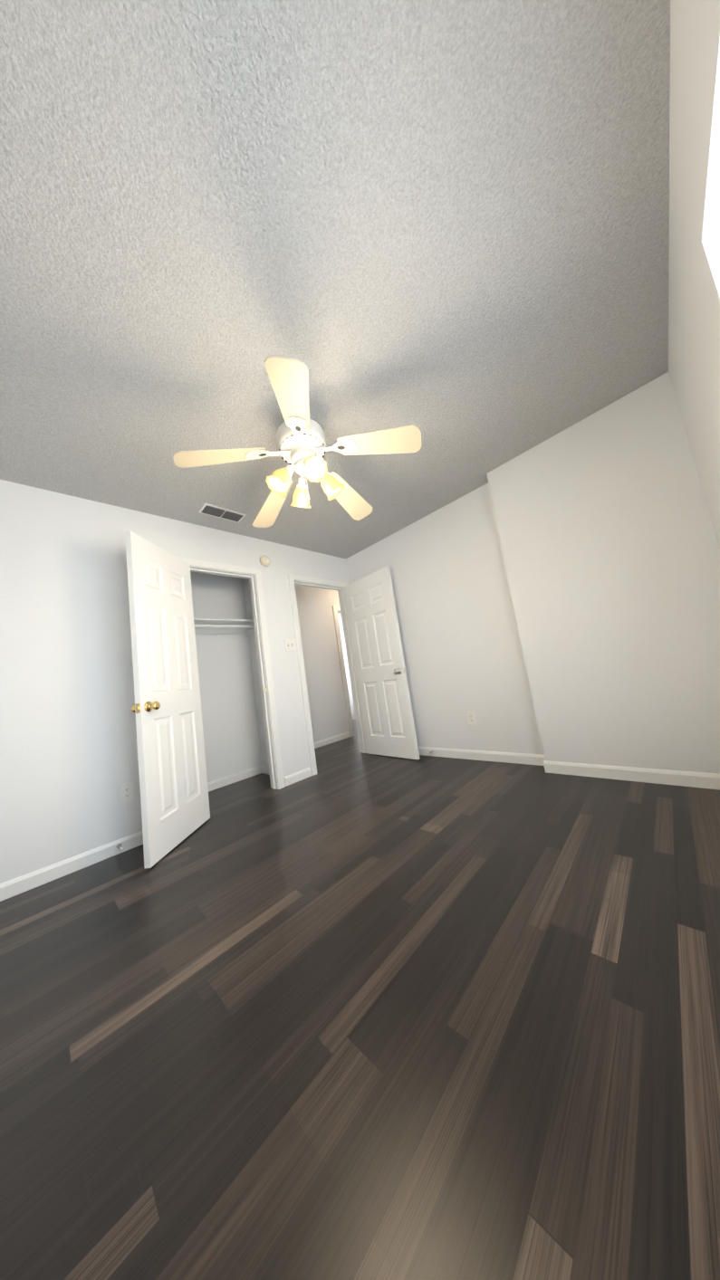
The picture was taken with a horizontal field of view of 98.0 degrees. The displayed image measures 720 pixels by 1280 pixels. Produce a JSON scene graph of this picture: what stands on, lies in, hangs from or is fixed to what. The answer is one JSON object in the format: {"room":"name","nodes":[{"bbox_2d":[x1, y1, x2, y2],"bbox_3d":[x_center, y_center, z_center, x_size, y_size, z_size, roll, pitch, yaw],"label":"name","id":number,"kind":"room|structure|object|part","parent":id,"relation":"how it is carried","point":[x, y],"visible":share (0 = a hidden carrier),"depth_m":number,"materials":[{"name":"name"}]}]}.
{"room":"empty bedroom","nodes":[
{"label":"empty bedroom","id":0,"kind":"room"},
{"bbox_2d":[0,479,349,883],"bbox_3d":[-0.617,0.169,3.400,0.120,2.440,5.620,-15,-9,44],"label":"wall","id":1,"kind":"structure","parent":0,"point":[69,761],"depth_m":2.06,"materials":[{"name":"paint"}]},
{"bbox_2d":[0,831,143,901],"bbox_3d":[-1.758,1.346,1.837,0.013,0.085,1.452,-15,-9,44],"label":"baseboard","id":2,"kind":"structure","parent":1,"relation":"attached to","point":[23,883],"depth_m":1.85,"materials":[{"name":"paint"}]},
{"bbox_2d":[116,843,122,850],"bbox_3d":[-1.533,1.325,2.000,0.083,0.026,0.025,-15,-9,44],"label":"spring door stop","id":3,"kind":"object","parent":2,"relation":"attached to","point":[119,845],"visible":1,"depth_m":2.01,"materials":[{"name":"silver metal"}]},
{"bbox_2d":[119,781,134,803],"bbox_3d":[-1.571,1.029,2.114,0.007,0.124,0.079,-15,-9,44],"label":"outlet","id":4,"kind":"object","parent":1,"relation":"attached to","point":[127,793],"visible":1,"depth_m":2.11,"materials":[{"name":"plastic"}]},
{"bbox_2d":[124,530,210,868],"bbox_3d":[-1.327,0.331,2.203,0.166,2.028,0.644,-9,-7,3],"label":"closet door","id":5,"kind":"structure","parent":1,"relation":"in","point":[166,708],"depth_m":2.11,"materials":[{"name":"paint"}]},
{"bbox_3d":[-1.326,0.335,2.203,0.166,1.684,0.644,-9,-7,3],"label":"knob","id":6,"kind":"part","parent":5,"relation":"part of","materials":[{"name":"gold metal"}]},
{"bbox_2d":[176,556,284,789],"bbox_3d":[-1.160,0.346,2.794,0.138,2.102,0.755,-15,-9,44],"label":"door frame","id":7,"kind":"structure","parent":1,"relation":"attached to","point":[253,576],"depth_m":2.98,"materials":[{"name":"paint"}]},
{"bbox_2d":[259,554,270,566],"bbox_3d":[-0.963,-0.812,3.198,0.032,0.116,0.116,-15,-9,44],"label":"smoke detector","id":8,"kind":"object","parent":1,"relation":"attached to","point":[264,560],"visible":1,"depth_m":3.18,"materials":[{"name":"plastic"}]},
{"bbox_2d":[284,639,296,650],"bbox_3d":[-0.717,0.051,3.229,0.019,0.124,0.122,-15,-9,44],"label":"switch plate","id":9,"kind":"object","parent":1,"relation":"attached to","point":[290,644],"visible":1,"depth_m":3.23,"materials":[{"name":"plastic"}]},
{"bbox_2d":[284,767,311,786],"bbox_3d":[-0.597,1.319,3.022,0.013,0.085,0.294,-15,-9,44],"label":"baseboard","id":10,"kind":"structure","parent":1,"relation":"attached to","point":[291,778],"depth_m":3.01,"materials":[{"name":"paint"}]},
{"bbox_2d":[287,573,366,775],"bbox_3d":[-0.363,0.328,3.616,0.151,2.102,0.885,-15,-9,44],"label":"door frame","id":11,"kind":"structure","parent":1,"relation":"attached to","point":[293,579],"depth_m":3.80,"materials":[{"name":"paint"}]},
{"bbox_2d":[343,565,419,759],"bbox_3d":[0.199,0.269,3.538,0.166,2.028,0.774,-2,-9,-42],"label":"hall door","id":12,"kind":"structure","parent":1,"relation":"in","point":[386,709],"depth_m":3.48,"materials":[{"name":"paint"}]},
{"bbox_3d":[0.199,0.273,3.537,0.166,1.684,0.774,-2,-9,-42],"label":"knob","id":13,"kind":"part","parent":12,"relation":"part of","materials":[{"name":"silver metal"}]},
{"bbox_2d":[190,572,262,782],"bbox_3d":[-1.716,0.313,3.283,0.150,2.440,1.410,-15,-9,44],"label":"wall","id":14,"kind":"structure","parent":0,"point":[234,732],"depth_m":3.42,"materials":[{"name":"paint"}]},
{"bbox_2d":[193,617,254,634],"bbox_3d":[-1.610,-0.136,3.169,0.360,0.090,1.170,-15,-9,44],"label":"closet shelf","id":15,"kind":"object","parent":14,"relation":"attached to","point":[212,625],"visible":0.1,"depth_m":3.32,"materials":[{"name":"paint"}]},
{"bbox_2d":[207,764,260,791],"bbox_3d":[-1.506,1.459,3.104,0.013,0.085,1.170,-15,-9,44],"label":"baseboard","id":16,"kind":"structure","parent":14,"relation":"attached to","point":[218,783],"depth_m":3.28,"materials":[{"name":"paint"}]},
{"bbox_2d":[240,578,268,765],"bbox_3d":[-1.009,0.236,3.492,0.580,2.440,0.120,-15,-9,44],"label":"wall","id":17,"kind":"structure","parent":0,"point":[255,680],"depth_m":3.59,"materials":[{"name":"paint"}]},
{"bbox_2d":[260,764,269,774],"bbox_3d":[-0.890,1.394,3.308,0.580,0.085,0.013,-15,-9,44],"label":"baseboard","id":18,"kind":"structure","parent":17,"relation":"attached to","point":[264,769],"depth_m":3.46,"materials":[{"name":"paint"}]},
{"bbox_2d":[294,584,349,742],"bbox_3d":[-0.366,0.333,5.104,0.120,2.440,3.080,-15,-9,44],"label":"wall","id":19,"kind":"structure","parent":0,"point":[327,706],"depth_m":4.77,"materials":[{"name":"paint"}]},
{"bbox_2d":[313,731,349,748],"bbox_3d":[-0.701,1.492,4.363,0.013,0.085,1.515,-15,-9,44],"label":"baseboard","id":20,"kind":"structure","parent":19,"relation":"attached to","point":[339,737],"depth_m":4.64,"materials":[{"name":"paint"}]},
{"bbox_2d":[0,0,669,558],"bbox_3d":[-0.574,-1.122,3.378,6.240,0.080,6.050,-15,-9,44],"label":"ceiling","id":21,"kind":"structure","parent":0,"point":[444,224],"depth_m":1.10,"materials":[{"name":"white paint"}]},
{"bbox_2d":[198,503,246,522],"bbox_3d":[-1.166,-1.074,2.664,0.155,0.011,0.345,-15,-9,44],"label":"ceiling vent","id":22,"kind":"object","parent":21,"relation":"in","point":[211,510],"visible":1,"depth_m":2.65,"materials":[{"name":"metal"}]},
{"bbox_2d":[172,355,421,527],"bbox_3d":[-0.327,-1.030,1.780,1.213,0.540,1.230,-15,-9,44],"label":"ceiling fan","id":23,"kind":"object","parent":21,"relation":"hanging from","point":[301,447],"visible":1,"depth_m":1.64,"materials":[{"name":"white metal"}]},
{"bbox_2d":[337,612,355,719],"bbox_3d":[0.092,0.459,6.731,1.530,2.440,0.120,-15,-9,44],"label":"wall","id":24,"kind":"structure","parent":0,"point":[346,666],"depth_m":7.02,"materials":[{"name":"paint"}]},
{"bbox_2d":[0,719,719,1279],"bbox_3d":[-0.220,1.346,3.087,6.240,0.060,6.050,-15,-9,44],"label":"floor","id":25,"kind":"structure","parent":0,"point":[349,1011],"depth_m":0.80,"materials":[{"name":"wood"}]},
{"bbox_2d":[345,372,719,773],"bbox_3d":[1.130,-0.154,2.795,3.280,2.440,0.270,-15,-9,44],"label":"wall","id":26,"kind":"structure","parent":0,"point":[557,597],"depth_m":2.21,"materials":[{"name":"paint"}]},
{"bbox_2d":[466,711,477,725],"bbox_3d":[1.039,0.729,2.920,0.079,0.124,0.007,-15,-9,44],"label":"outlet","id":27,"kind":"object","parent":26,"relation":"attached to","point":[471,718],"visible":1,"depth_m":2.92,"materials":[{"name":"plastic"}]},
{"bbox_2d":[418,746,544,765],"bbox_3d":[0.827,1.127,3.128,1.930,0.085,0.020,-15,-9,44],"label":"baseboard","id":28,"kind":"structure","parent":26,"relation":"attached to","point":[467,754],"depth_m":2.83,"materials":[{"name":"paint"}]},
{"bbox_2d":[539,756,719,790],"bbox_3d":[1.777,0.856,1.986,1.103,0.085,0.015,-15,-9,44],"label":"baseboard","id":29,"kind":"structure","parent":26,"relation":"attached to","point":[675,778],"depth_m":1.99,"materials":[{"name":"paint"}]},
{"bbox_2d":[668,0,719,549],"bbox_3d":[0.886,-0.400,0.410,0.240,2.440,3.470,-15,-9,44],"label":"wall","id":30,"kind":"structure","parent":0,"point":[693,314],"depth_m":0.99,"materials":[{"name":"paint"}]}
]}

